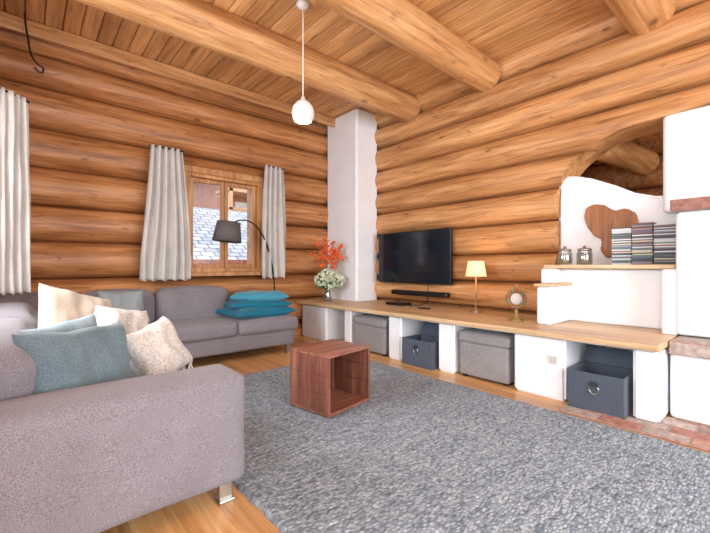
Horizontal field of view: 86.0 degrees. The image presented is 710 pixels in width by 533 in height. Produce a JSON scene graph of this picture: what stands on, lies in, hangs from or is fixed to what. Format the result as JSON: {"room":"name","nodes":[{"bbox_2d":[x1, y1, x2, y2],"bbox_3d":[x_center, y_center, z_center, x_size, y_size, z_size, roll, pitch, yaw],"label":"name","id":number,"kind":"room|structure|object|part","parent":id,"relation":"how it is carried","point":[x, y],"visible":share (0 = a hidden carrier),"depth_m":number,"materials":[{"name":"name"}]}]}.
{"room":"traditional dwelling","nodes":[
{"label":"traditional dwelling","id":0,"kind":"room"},
{"bbox_2d":[0,27,327,335],"bbox_3d":[-1.989,-0.655,5.045,5.400,3.702,0.448,0,0,-41],"label":"wall","id":1,"kind":"structure","parent":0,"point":[94,120],"depth_m":4.30,"materials":[{"name":"brown wood"}]},
{"bbox_2d":[0,87,30,295],"bbox_3d":[-2.603,-0.550,2.879,0.089,1.540,0.368,0,0,-3],"label":"curtain","id":2,"kind":"object","parent":1,"relation":"hanging from","point":[15,194],"visible":1,"depth_m":2.91,"materials":[{"name":"fabric"}]},
{"bbox_2d":[139,144,190,281],"bbox_3d":[-2.151,-0.595,4.351,0.550,1.530,0.109,0,0,-41],"label":"curtain","id":3,"kind":"object","parent":1,"relation":"hanging from","point":[165,255],"visible":1,"depth_m":4.33,"materials":[{"name":"fabric"}]},
{"bbox_2d":[0,11,334,127],"bbox_3d":[-1.803,-2.257,4.868,4.550,0.135,0.280,0,0,-41],"label":"ceiling beam","id":4,"kind":"structure","parent":1,"relation":"attached to","point":[8,21],"depth_m":4.18,"materials":[{"name":"brown wood"}]},
{"bbox_2d":[191,177,255,267],"bbox_3d":[-1.746,-0.550,5.070,0.892,1.140,0.050,0,0,-41],"label":"window","id":5,"kind":"structure","parent":1,"relation":"in","point":[224,186],"depth_m":5.06,"materials":[{"name":"brown wood"}]},
{"bbox_2d":[184,164,263,275],"bbox_3d":[-1.700,-0.560,5.017,1.200,1.360,0.270,0,0,-41],"label":"frame","id":6,"kind":"object","parent":1,"relation":"attached to","point":[190,171],"visible":0.48,"depth_m":5.01,"materials":[{"name":"brown wood"}]},
{"bbox_2d":[262,165,285,278],"bbox_3d":[-1.125,-0.605,5.272,0.386,1.550,0.109,0,0,-41],"label":"curtain","id":7,"kind":"object","parent":1,"relation":"hanging from","point":[273,210],"visible":1,"depth_m":5.26,"materials":[{"name":"fabric"}]},
{"bbox_2d":[193,207,246,259],"bbox_3d":[-2.562,-0.894,10.824,8.500,1.668,3.280,0,0,-41],"label":"roof","id":8,"kind":"structure","parent":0,"point":[204,219],"depth_m":9.44,"materials":[{"name":"grey tile"}]},
{"bbox_2d":[193,259,246,263],"bbox_3d":[-1.476,-0.025,9.570,8.500,0.250,0.100,0,0,-41],"label":"fascia","id":9,"kind":"object","parent":8,"relation":"attached to","point":[195,261],"depth_m":8.16,"materials":[{"name":"red"}]},
{"bbox_2d":[0,0,610,118],"bbox_3d":[0.571,-2.380,1.950,10.016,0.100,8.400,0,0,-41],"label":"ceiling","id":10,"kind":"structure","parent":0,"point":[500,29],"depth_m":3.81,"materials":[{"name":"brown wood"}]},
{"bbox_2d":[24,13,43,73],"bbox_3d":[-2.976,-2.063,3.535,0.146,0.514,0.015,0,0,-41],"label":"wire hook","id":11,"kind":"object","parent":10,"relation":"hanging from","point":[25,22],"visible":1,"depth_m":3.51,"materials":[{"name":"black plastic"}]},
{"bbox_2d":[74,0,420,121],"bbox_3d":[-0.951,-2.199,3.832,4.580,0.380,0.378,0,0,-41],"label":"ceiling beam","id":12,"kind":"structure","parent":10,"relation":"attached to","point":[201,23],"depth_m":3.70,"materials":[{"name":"brown wood"}]},
{"bbox_2d":[292,0,313,123],"bbox_3d":[-0.460,-1.808,3.372,0.200,1.045,0.200,0,0,-41],"label":"pendant lamp","id":13,"kind":"object","parent":10,"relation":"hanging from","point":[302,110],"visible":1,"depth_m":3.34,"materials":[{"name":"white glass"}]},
{"bbox_3d":[-0.460,-1.395,3.372,0.200,0.220,0.200,0,0,-41],"label":"lamp shade","id":14,"kind":"part","parent":13,"relation":"part of","materials":[{"name":"white glass"}]},
{"bbox_3d":[-0.460,-1.890,3.372,0.010,0.800,0.010,0,0,-41],"label":"cord","id":15,"kind":"part","parent":13,"relation":"part of","materials":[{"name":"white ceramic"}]},
{"bbox_2d":[314,0,500,91],"bbox_3d":[-1.099,-2.241,2.170,6.982,0.399,0.367,0,0,-41],"label":"ceiling beam","id":16,"kind":"structure","parent":10,"relation":"attached to","point":[402,23],"depth_m":3.53,"materials":[{"name":"brown wood"}]},
{"bbox_2d":[604,0,676,34],"bbox_3d":[-0.090,-2.190,1.005,6.980,0.390,0.387,0,0,-41],"label":"ceiling beam","id":17,"kind":"structure","parent":10,"relation":"attached to","point":[638,17],"depth_m":3.06,"materials":[{"name":"brown wood"}]},
{"bbox_2d":[100,335,709,532],"bbox_3d":[0.527,1.100,1.912,9.900,0.100,8.400,0,0,-41],"label":"floor","id":18,"kind":"structure","parent":0,"point":[201,513],"depth_m":1.78,"materials":[{"name":"brown wood"}]},
{"bbox_2d":[0,286,297,532],"bbox_3d":[-1.288,0.639,3.172,2.934,0.823,3.305,0,0,-41],"label":"sectional sofa","id":19,"kind":"object","parent":18,"relation":"on","point":[95,458],"visible":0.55,"depth_m":1.44,"materials":[{"name":"fabric"}]},
{"bbox_2d":[19,313,97,333],"bbox_3d":[-1.433,0.450,1.882,0.231,0.386,0.489,0,0,16],"label":"throw pillow","id":20,"kind":"object","parent":19,"relation":"on","point":[89,320],"visible":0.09,"depth_m":1.91,"materials":[{"name":"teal fabric"}]},
{"bbox_2d":[11,321,134,394],"bbox_3d":[-1.205,0.460,1.702,0.242,0.407,0.572,0,0,6],"label":"throw pillow","id":21,"kind":"object","parent":19,"relation":"on","point":[86,356],"visible":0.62,"depth_m":1.59,"materials":[{"name":"teal fabric"}]},
{"bbox_2d":[37,283,111,328],"bbox_3d":[-1.843,0.370,2.527,0.264,0.538,0.592,0,0,21],"label":"throw pillow","id":22,"kind":"object","parent":19,"relation":"on","point":[56,305],"visible":0.42,"depth_m":2.41,"materials":[{"name":"beige fabric"}]},
{"bbox_2d":[97,289,143,310],"bbox_3d":[-2.319,0.420,3.808,0.214,0.361,0.424,0,0,42],"label":"throw pillow","id":23,"kind":"object","parent":19,"relation":"on","point":[127,300],"visible":0.44,"depth_m":3.80,"materials":[{"name":"grey fabric"}]},
{"bbox_2d":[94,305,149,334],"bbox_3d":[-1.540,0.480,2.538,0.219,0.466,0.440,0,0,29],"label":"throw pillow","id":24,"kind":"object","parent":19,"relation":"on","point":[133,321],"visible":0.45,"depth_m":2.49,"materials":[{"name":"beige fabric"}]},
{"bbox_3d":[-1.297,0.695,2.062,0.762,0.205,1.090,0,0,-41],"label":"seat","id":25,"kind":"part","parent":19,"relation":"part of","materials":[{"name":"grey fabric"}]},
{"bbox_2d":[126,316,192,376],"bbox_3d":[-1.109,0.519,2.156,0.240,0.438,0.439,0,0,8],"label":"throw pillow","id":26,"kind":"object","parent":19,"relation":"on","point":[157,348],"visible":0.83,"depth_m":2.07,"materials":[{"name":"beige fabric"}]},
{"bbox_3d":[-1.810,0.695,4.174,0.832,0.206,0.701,0,0,-41],"label":"seat","id":27,"kind":"part","parent":19,"relation":"part of","materials":[{"name":"grey fabric"}]},
{"bbox_3d":[-0.586,0.990,1.715,0.070,0.120,0.060,0,0,-41],"label":"leg","id":28,"kind":"part","parent":19,"relation":"part of","materials":[{"name":"metal"}]},
{"bbox_2d":[215,306,295,319],"bbox_3d":[-1.224,0.542,4.681,0.600,0.186,0.800,0,0,43],"label":"throw pillow","id":29,"kind":"object","parent":19,"relation":"on","point":[260,312],"visible":0.64,"depth_m":4.46,"materials":[{"name":"blue fabric"}]},
{"bbox_2d":[224,300,292,309],"bbox_3d":[-1.235,0.459,4.725,0.760,0.172,0.580,0,0,-33],"label":"throw pillow","id":30,"kind":"object","parent":29,"relation":"on","point":[237,305],"visible":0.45,"depth_m":4.50,"materials":[{"name":"blue fabric"}]},
{"bbox_2d":[229,290,288,301],"bbox_3d":[-1.220,0.393,4.738,0.700,0.199,0.557,0,0,-23],"label":"throw pillow","id":31,"kind":"object","parent":30,"relation":"on","point":[254,295],"visible":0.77,"depth_m":4.54,"materials":[{"name":"fabric"}]},
{"bbox_3d":[-1.251,0.695,4.758,0.800,0.208,0.872,0,0,-41],"label":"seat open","id":32,"kind":"part","parent":19,"relation":"part of","materials":[{"name":"grey fabric"}]},
{"bbox_3d":[-0.814,0.990,4.666,0.070,0.120,0.060,0,0,-41],"label":"leg","id":33,"kind":"part","parent":19,"relation":"part of","materials":[{"name":"metal"}]},
{"bbox_2d":[212,219,274,289],"bbox_3d":[-1.317,0.223,5.016,0.349,1.654,1.157,0,0,42],"label":"arc floor lamp","id":34,"kind":"object","parent":18,"relation":"on","point":[226,231],"visible":0.74,"depth_m":4.61,"materials":[{"name":"fabric"}]},
{"bbox_3d":[-1.585,-0.428,4.713,0.348,0.272,0.350,0,0,-41],"label":"lamp shade","id":35,"kind":"part","parent":34,"relation":"part of","materials":[{"name":"black fabric"}]},
{"bbox_2d":[328,109,376,300],"bbox_3d":[-0.051,-0.650,6.015,0.440,3.400,0.740,0,0,-41],"label":"chimney column","id":36,"kind":"structure","parent":18,"relation":"on","point":[352,146],"depth_m":5.77,"materials":[{"name":"white paint"}]},
{"bbox_2d":[353,314,388,355],"bbox_3d":[0.343,0.830,4.781,0.505,0.441,0.583,0,0,-41],"label":"ottoman","id":37,"kind":"object","parent":18,"relation":"on","point":[372,330],"visible":0.59,"depth_m":4.57,"materials":[{"name":"fabric"}]},
{"bbox_3d":[0.343,0.670,4.781,0.503,0.122,0.582,0,0,-41],"label":"padded lid","id":38,"kind":"part","parent":37,"relation":"part of","materials":[{"name":"fabric"}]},
{"bbox_2d":[402,323,438,369],"bbox_3d":[0.768,0.848,4.105,0.364,0.404,0.400,0,0,-41],"label":"storage box","id":39,"kind":"object","parent":18,"relation":"on","point":[421,350],"visible":0.86,"depth_m":4.02,"materials":[{"name":"fabric"}]},
{"bbox_3d":[0.879,0.705,4.201,0.068,0.117,0.380,0,0,-41],"label":"folded lid","id":40,"kind":"part","parent":39,"relation":"part of","materials":[{"name":"grey fabric"}]},
{"bbox_2d":[232,361,709,532],"bbox_3d":[0.569,1.037,2.114,2.136,0.022,4.473,0,0,-41],"label":"area rug","id":41,"kind":"object","parent":18,"relation":"on","point":[424,454],"visible":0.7,"depth_m":1.97,"materials":[{"name":"carpet"}]},
{"bbox_2d":[290,339,369,417],"bbox_3d":[-0.184,0.812,2.868,0.399,0.420,0.455,0,0,40],"label":"table","id":42,"kind":"object","parent":41,"relation":"on","point":[329,378],"visible":1,"depth_m":2.79,"materials":[{"name":"brown wood"}]},
{"bbox_2d":[459,328,514,385],"bbox_3d":[1.350,0.830,3.649,0.508,0.440,0.515,0,0,-41],"label":"ottoman","id":43,"kind":"object","parent":18,"relation":"on","point":[485,354],"visible":0.73,"depth_m":3.46,"materials":[{"name":"fabric"}]},
{"bbox_3d":[1.350,0.670,3.650,0.504,0.120,0.514,0,0,-41],"label":"padded lid","id":44,"kind":"part","parent":43,"relation":"part of","materials":[{"name":"fabric"}]},
{"bbox_2d":[297,298,679,422],"bbox_3d":[0.914,0.780,4.397,1.020,0.540,4.310,0,0,-41],"label":"built-in bench","id":45,"kind":"object","parent":18,"relation":"on","point":[544,354],"visible":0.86,"depth_m":3.19,"materials":[{"name":"brown wood"}]},
{"bbox_2d":[310,238,345,299],"bbox_3d":[-0.392,0.043,5.586,0.443,0.932,0.411,0,0,28],"label":"flower vase","id":46,"kind":"object","parent":45,"relation":"on","point":[334,280],"visible":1,"depth_m":5.55,"materials":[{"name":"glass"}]},
{"bbox_2d":[386,301,410,305],"bbox_3d":[0.576,0.492,5.063,0.180,0.034,0.300,0,0,-41],"label":"box","id":47,"kind":"object","parent":45,"relation":"on","point":[397,303],"visible":0.94,"depth_m":5.01,"materials":[{"name":"black plastic"}]},
{"bbox_2d":[465,261,486,312],"bbox_3d":[1.355,0.224,4.270,0.230,0.570,0.230,0,0,-41],"label":"table lamp","id":48,"kind":"object","parent":45,"relation":"on","point":[474,268],"visible":1,"depth_m":4.20,"materials":[{"name":"fabric"}]},
{"bbox_3d":[1.355,0.024,4.270,0.230,0.170,0.230,0,0,-41],"label":"lamp shade","id":49,"kind":"part","parent":48,"relation":"part of","materials":[{"name":"yellow fabric"}]},
{"bbox_2d":[506,284,526,321],"bbox_3d":[1.519,0.336,3.592,0.148,0.347,0.165,0,0,-41],"label":"mantel clock","id":50,"kind":"object","parent":45,"relation":"on","point":[515,298],"visible":1,"depth_m":3.58,"materials":[{"name":"brown wood"}]},
{"bbox_2d":[547,353,559,366],"bbox_3d":[1.562,0.735,3.000,0.014,0.090,0.090,0,0,-41],"label":"power outlet","id":51,"kind":"object","parent":45,"relation":"attached to","point":[553,359],"depth_m":2.99,"materials":[{"name":"white plastic"}]},
{"bbox_2d":[534,105,709,425],"bbox_3d":[2.861,-0.115,2.743,1.284,2.330,2.800,0,0,-41],"label":"fireplace","id":52,"kind":"object","parent":18,"relation":"on","point":[676,301],"visible":0.92,"depth_m":3.15,"materials":[{"name":"white paint"}]},
{"bbox_2d":[544,264,675,268],"bbox_3d":[2.276,0.001,3.413,0.390,0.034,0.980,0,0,-41],"label":"wall shelf","id":53,"kind":"object","parent":52,"relation":"attached to","point":[650,266],"depth_m":3.20,"materials":[{"name":"brown wood"}]},
{"bbox_2d":[558,246,571,263],"bbox_3d":[2.005,-0.106,3.642,0.132,0.178,0.132,0,0,-41],"label":"glass storage jar","id":54,"kind":"object","parent":53,"relation":"on","point":[560,260],"visible":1,"depth_m":3.60,"materials":[{"name":"glass"}]},
{"bbox_3d":[2.005,-0.171,3.642,0.120,0.048,0.120,0,0,-41],"label":"lid","id":55,"kind":"part","parent":54,"relation":"part of","materials":[{"name":"metal"}]},
{"bbox_2d":[577,245,591,263],"bbox_3d":[2.116,-0.106,3.513,0.132,0.178,0.132,0,0,-41],"label":"glass storage jar","id":56,"kind":"object","parent":53,"relation":"on","point":[584,259],"visible":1,"depth_m":3.48,"materials":[{"name":"glass"}]},
{"bbox_3d":[2.116,-0.171,3.513,0.120,0.048,0.120,0,0,-41],"label":"lid","id":57,"kind":"part","parent":56,"relation":"part of","materials":[{"name":"metal"}]},
{"bbox_2d":[611,222,675,264],"bbox_3d":[2.398,-0.188,3.161,0.135,0.342,0.435,0,0,-41],"label":"cases","id":58,"kind":"object","parent":53,"relation":"on","point":[647,242],"visible":0.94,"depth_m":3.11},
{"bbox_2d":[560,406,709,451],"bbox_3d":[2.504,1.044,1.913,0.430,0.012,2.628,0,0,-41],"label":"floor","id":59,"kind":"structure","parent":18,"relation":"on","point":[695,435],"depth_m":2.47,"materials":[{"name":"brick"}]},
{"bbox_2d":[567,346,632,419],"bbox_3d":[1.855,0.848,2.850,0.404,0.404,0.360,0,0,-41],"label":"storage box","id":60,"kind":"object","parent":59,"relation":"on","point":[595,385],"visible":0.91,"depth_m":2.79,"materials":[{"name":"fabric"}]},
{"bbox_3d":[1.981,0.705,2.960,0.068,0.117,0.340,0,0,-41],"label":"folded lid","id":61,"kind":"part","parent":60,"relation":"part of","materials":[{"name":"grey fabric"}]},
{"bbox_2d":[374,0,709,314],"bbox_3d":[2.457,-0.676,3.649,0.448,3.662,7.500,0,0,-41],"label":"wall","id":62,"kind":"structure","parent":0,"point":[490,167],"depth_m":4.14,"materials":[{"name":"brown wood"}]},
{"bbox_2d":[379,228,452,284],"bbox_3d":[0.821,-0.125,5.229,0.152,0.710,1.270,0,0,-41],"label":"television","id":63,"kind":"object","parent":62,"relation":"attached to","point":[421,256],"depth_m":5.10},
{"bbox_2d":[391,289,449,297],"bbox_3d":[0.893,0.352,5.047,0.240,0.065,0.940,0,0,-41],"label":"soundbar","id":64,"kind":"object","parent":62,"relation":"attached to","point":[394,291],"visible":1,"depth_m":4.91,"materials":[{"name":"black plastic"}]},
{"bbox_2d":[596,141,659,174],"bbox_3d":[3.038,-1.271,4.320,1.259,0.300,0.301,0,0,-34],"label":"log","id":65,"kind":"object","parent":62,"relation":"attached to","point":[629,156],"visible":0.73,"depth_m":4.22,"materials":[{"name":"brown wood"}]},
{"bbox_2d":[580,138,662,195],"bbox_3d":[3.851,-0.653,4.857,0.459,3.705,7.500,0,0,-41],"label":"wall","id":66,"kind":"structure","parent":0,"point":[651,183],"depth_m":4.91,"materials":[{"name":"brown wood"}]},
{"bbox_2d":[630,131,662,142],"bbox_3d":[3.268,-1.511,3.942,0.325,0.435,2.894,0,0,-43],"label":"log","id":67,"kind":"object","parent":66,"relation":"attached to","point":[658,135],"visible":0.05,"depth_m":4.04,"materials":[{"name":"brown wood"}]},
{"label":"outside","id":68,"kind":"structure","parent":0,"visible":0},
{"bbox_3d":[-14.928,1.600,17.233,60.000,0.100,34.400,0,0,-41],"label":"ground","id":69,"kind":"structure","parent":68,"visible":0},
{"bbox_2d":[193,182,246,211],"bbox_3d":[-4.343,-1.425,18.531,7.300,5.950,7.300,0,0,-41],"label":"chalet","id":70,"kind":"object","parent":69,"relation":"on","point":[204,195],"visible":0.04,"depth_m":15.89,"materials":[{"name":"red"}]}
]}

